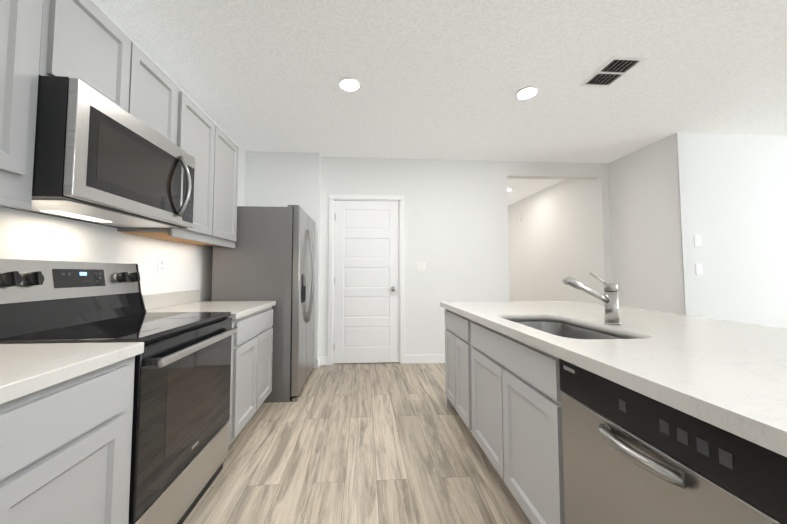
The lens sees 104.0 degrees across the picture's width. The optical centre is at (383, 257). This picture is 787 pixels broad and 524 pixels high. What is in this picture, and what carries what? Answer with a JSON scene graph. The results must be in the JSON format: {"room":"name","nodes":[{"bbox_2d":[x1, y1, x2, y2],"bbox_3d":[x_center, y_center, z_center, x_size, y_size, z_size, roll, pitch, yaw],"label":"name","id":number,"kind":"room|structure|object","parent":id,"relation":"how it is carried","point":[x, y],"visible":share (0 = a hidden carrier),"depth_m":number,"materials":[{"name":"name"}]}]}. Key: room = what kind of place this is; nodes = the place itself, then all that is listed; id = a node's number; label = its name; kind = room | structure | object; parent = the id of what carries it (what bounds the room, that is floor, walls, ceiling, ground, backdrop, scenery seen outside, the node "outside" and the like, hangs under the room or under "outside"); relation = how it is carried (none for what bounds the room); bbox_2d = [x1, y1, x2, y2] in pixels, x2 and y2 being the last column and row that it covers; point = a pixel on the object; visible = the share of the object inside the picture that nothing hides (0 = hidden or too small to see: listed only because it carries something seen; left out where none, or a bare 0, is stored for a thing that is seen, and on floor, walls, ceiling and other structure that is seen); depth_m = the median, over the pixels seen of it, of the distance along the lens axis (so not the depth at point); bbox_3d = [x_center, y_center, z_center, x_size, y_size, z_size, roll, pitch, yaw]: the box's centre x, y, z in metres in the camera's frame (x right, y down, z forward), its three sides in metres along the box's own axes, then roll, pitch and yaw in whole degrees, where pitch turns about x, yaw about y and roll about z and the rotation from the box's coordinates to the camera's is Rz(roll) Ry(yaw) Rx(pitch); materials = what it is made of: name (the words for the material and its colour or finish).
{"room":"kitchen","nodes":[
{"label":"kitchen","id":0,"kind":"room"},
{"bbox_2d":[0,0,244,300],"bbox_3d":[-1.536,-0.203,-0.372,0.120,2.700,8.610,0,-3,-4],"label":"wall","id":1,"kind":"structure","parent":0,"point":[25,235],"depth_m":1.88,"materials":[{"name":"white paint"}]},
{"bbox_2d":[0,0,42,210],"bbox_3d":[-1.368,-0.735,0.669,0.338,1.093,0.874,0,-3,-4],"label":"upper cabinet","id":2,"kind":"object","parent":1,"relation":"attached to","point":[20,30],"visible":1,"depth_m":1.03,"materials":[{"name":"grey paint"}]},
{"bbox_2d":[39,0,177,144],"bbox_3d":[-1.420,-0.869,1.511,0.338,0.452,0.795,0,-3,-4],"label":"upper cabinet","id":3,"kind":"object","parent":1,"relation":"attached to","point":[90,44],"visible":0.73,"depth_m":1.38,"materials":[{"name":"grey paint"}]},
{"bbox_2d":[0,76,194,228],"bbox_3d":[-1.331,-0.419,1.494,0.517,0.446,0.790,0,-3,-4],"label":"microwave","id":4,"kind":"object","parent":3,"relation":"attached to","point":[100,159],"visible":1,"depth_m":1.26,"materials":[{"name":"silver metal"}]},
{"bbox_2d":[157,257,164,273],"bbox_3d":[-1.637,0.056,2.267,0.008,0.118,0.074,0,-3,-4],"label":"outlet","id":5,"kind":"object","parent":1,"relation":"attached to","point":[161,265],"visible":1,"depth_m":2.26,"materials":[{"name":"white plastic"}]},
{"bbox_2d":[117,88,238,247],"bbox_3d":[-1.474,-0.581,2.355,0.338,0.943,0.922,0,-3,-4],"label":"upper cabinet","id":6,"kind":"object","parent":1,"relation":"attached to","point":[207,143],"visible":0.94,"depth_m":2.29,"materials":[{"name":"grey paint"}]},
{"bbox_2d":[244,151,320,367],"bbox_3d":[-1.286,0.012,3.953,0.920,2.700,0.244,0,-3,-4],"label":"wall","id":7,"kind":"structure","parent":0,"point":[279,179],"depth_m":3.88,"materials":[{"name":"white paint"}]},
{"bbox_2d":[183,362,531,523],"bbox_3d":[2.868,1.358,2.830,9.600,0.100,14.600,0,-3,-4],"label":"floor","id":8,"kind":"structure","parent":0,"point":[371,443],"depth_m":1.91,"materials":[{"name":"brown wood"}]},
{"bbox_2d":[0,356,134,523],"bbox_3d":[-1.197,0.761,0.624,0.683,0.874,0.910,0,-3,-4],"label":"base cabinet","id":9,"kind":"object","parent":8,"relation":"on","point":[65,452],"visible":0.96,"depth_m":0.86,"materials":[{"name":"grey paint"}]},
{"bbox_2d":[0,342,143,404],"bbox_3d":[-1.192,0.252,0.644,0.693,0.143,0.928,0,-3,-4],"label":"countertop","id":10,"kind":"structure","parent":9,"relation":"on","point":[26,369],"depth_m":0.90,"materials":[{"name":"white stone"}]},
{"bbox_2d":[0,259,236,523],"bbox_3d":[-1.220,0.629,1.491,0.708,1.224,0.794,0,-3,-4],"label":"range","id":11,"kind":"object","parent":8,"relation":"on","point":[181,417],"visible":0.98,"depth_m":1.37,"materials":[{"name":"black glass"}]},
{"bbox_2d":[228,307,272,445],"bbox_3d":[-1.303,0.845,2.314,0.683,0.874,0.850,0,-3,-4],"label":"base cabinet","id":12,"kind":"object","parent":8,"relation":"on","point":[251,364],"visible":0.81,"depth_m":2.21,"materials":[{"name":"grey paint"}]},
{"bbox_2d":[142,290,275,319],"bbox_3d":[-1.298,0.336,2.345,0.693,0.143,0.872,0,-3,-4],"label":"countertop","id":13,"kind":"structure","parent":12,"relation":"on","point":[184,301],"depth_m":2.31,"materials":[{"name":"white stone"}]},
{"bbox_2d":[211,205,315,402],"bbox_3d":[-1.160,0.424,3.267,0.858,1.810,0.910,0,-3,-4],"label":"refrigerator","id":14,"kind":"object","parent":8,"relation":"on","point":[270,256],"visible":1,"depth_m":2.83,"materials":[{"name":"grey metal"}]},
{"bbox_2d":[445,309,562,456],"bbox_3d":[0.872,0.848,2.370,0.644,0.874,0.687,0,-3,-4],"label":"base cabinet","id":15,"kind":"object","parent":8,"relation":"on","point":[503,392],"depth_m":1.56,"materials":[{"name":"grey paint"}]},
{"bbox_2d":[440,301,786,456],"bbox_3d":[1.242,0.316,0.894,1.254,0.040,3.740,0,-3,-4],"label":"countertop","id":16,"kind":"structure","parent":15,"relation":"on","point":[729,376],"depth_m":0.95,"materials":[{"name":"white stone"}]},
{"bbox_2d":[513,321,622,338],"bbox_3d":[0.871,0.475,1.512,0.440,0.215,0.750,0,-3,-4],"label":"sink","id":17,"kind":"object","parent":16,"relation":"in","point":[563,330],"visible":0.08,"depth_m":1.77,"materials":[{"name":"silver metal"}]},
{"bbox_2d":[562,272,620,324],"bbox_3d":[1.022,0.199,1.522,0.296,0.254,0.079,0,-3,-4],"label":"faucet","id":18,"kind":"object","parent":16,"relation":"on","point":[609,298],"visible":1,"depth_m":1.51,"materials":[{"name":"silver metal"}]},
{"bbox_2d":[559,358,786,523],"bbox_3d":[0.922,0.770,0.747,0.657,0.868,0.674,0,-3,-4],"label":"dishwasher","id":19,"kind":"object","parent":8,"relation":"on","point":[630,456],"visible":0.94,"depth_m":0.73,"materials":[{"name":"silver metal"}]},
{"bbox_2d":[99,0,786,205],"bbox_3d":[2.868,-1.438,2.969,9.600,0.100,14.600,0,-3,-4],"label":"ceiling","id":20,"kind":"structure","parent":0,"point":[444,79],"depth_m":2.34,"materials":[{"name":"white paint"}]},
{"bbox_2d":[338,77,361,91],"bbox_3d":[-0.275,-1.406,2.500,0.196,0.010,0.196,0,-3,-4],"label":"recessed light","id":21,"kind":"object","parent":20,"relation":"in","point":[349,84],"visible":1,"depth_m":2.48,"materials":[{"name":"white plastic"}]},
{"bbox_2d":[514,86,539,99],"bbox_3d":[1.221,-1.401,2.617,0.196,0.010,0.196,0,-3,-4],"label":"recessed light","id":22,"kind":"object","parent":20,"relation":"in","point":[527,92],"visible":1,"depth_m":2.61,"materials":[{"name":"white plastic"}]},
{"bbox_2d":[580,56,646,86],"bbox_3d":[1.741,-1.415,2.351,0.250,0.015,0.340,0,-3,-4],"label":"ceiling vent","id":23,"kind":"object","parent":20,"relation":"in","point":[612,71],"visible":1,"depth_m":2.33,"materials":[{"name":"white plastic"}]},
{"bbox_2d":[319,157,612,356],"bbox_3d":[1.213,0.023,4.171,4.095,2.700,0.120,0,-3,-4],"label":"wall","id":24,"kind":"structure","parent":0,"point":[456,226],"depth_m":4.11,"materials":[{"name":"white paint"}]},
{"bbox_2d":[334,200,398,362],"bbox_3d":[-0.219,0.298,4.003,0.844,2.111,0.109,0,-3,-4],"label":"pantry door","id":25,"kind":"structure","parent":24,"relation":"in","point":[366,290],"depth_m":4.02,"materials":[{"name":"white wood"}]},
{"bbox_2d":[328,194,404,364],"bbox_3d":[-0.222,0.269,4.061,0.991,2.197,0.136,0,-3,-4],"label":"door frame","id":26,"kind":"structure","parent":24,"relation":"attached to","point":[339,197],"depth_m":4.01,"materials":[{"name":"white wood"}]},
{"bbox_2d":[417,263,425,271],"bbox_3d":[0.497,0.119,4.057,0.118,0.118,0.008,0,-3,-4],"label":"light switch","id":27,"kind":"object","parent":24,"relation":"attached to","point":[421,267],"visible":1,"depth_m":4.05,"materials":[{"name":"white plastic"}]},
{"bbox_2d":[405,354,444,363],"bbox_3d":[0.982,1.315,4.025,1.417,0.105,0.014,0,-3,-4],"label":"baseboard","id":28,"kind":"structure","parent":24,"relation":"attached to","point":[409,359],"depth_m":3.99,"materials":[{"name":"white wood"}]},
{"bbox_2d":[508,179,598,303],"bbox_3d":[2.900,0.177,7.272,0.120,2.700,5.866,0,-3,-4],"label":"wall","id":29,"kind":"structure","parent":0,"point":[552,237],"depth_m":5.33,"materials":[{"name":"white paint"}]},
{"bbox_2d":[608,132,693,315],"bbox_3d":[3.230,0.003,3.762,0.120,2.700,0.950,0,-3,-4],"label":"wall","id":30,"kind":"structure","parent":0,"point":[642,258],"depth_m":3.75,"materials":[{"name":"white paint"}]},
{"bbox_2d":[666,132,786,327],"bbox_3d":[5.414,-0.011,3.483,4.445,2.700,0.120,0,-3,-4],"label":"wall","id":31,"kind":"structure","parent":0,"point":[734,208],"depth_m":3.34,"materials":[{"name":"white paint"}]},
{"bbox_2d":[694,235,700,245],"bbox_3d":[3.373,-0.183,3.299,0.074,0.118,0.008,0,-3,-4],"label":"light switch","id":32,"kind":"object","parent":31,"relation":"attached to","point":[697,240],"visible":1,"depth_m":3.30,"materials":[{"name":"white plastic"}]},
{"bbox_2d":[695,264,702,274],"bbox_3d":[3.373,0.122,3.283,0.074,0.118,0.008,0,-3,-4],"label":"light switch","id":33,"kind":"object","parent":31,"relation":"attached to","point":[699,270],"visible":1,"depth_m":3.28,"materials":[{"name":"white plastic"}]}
]}

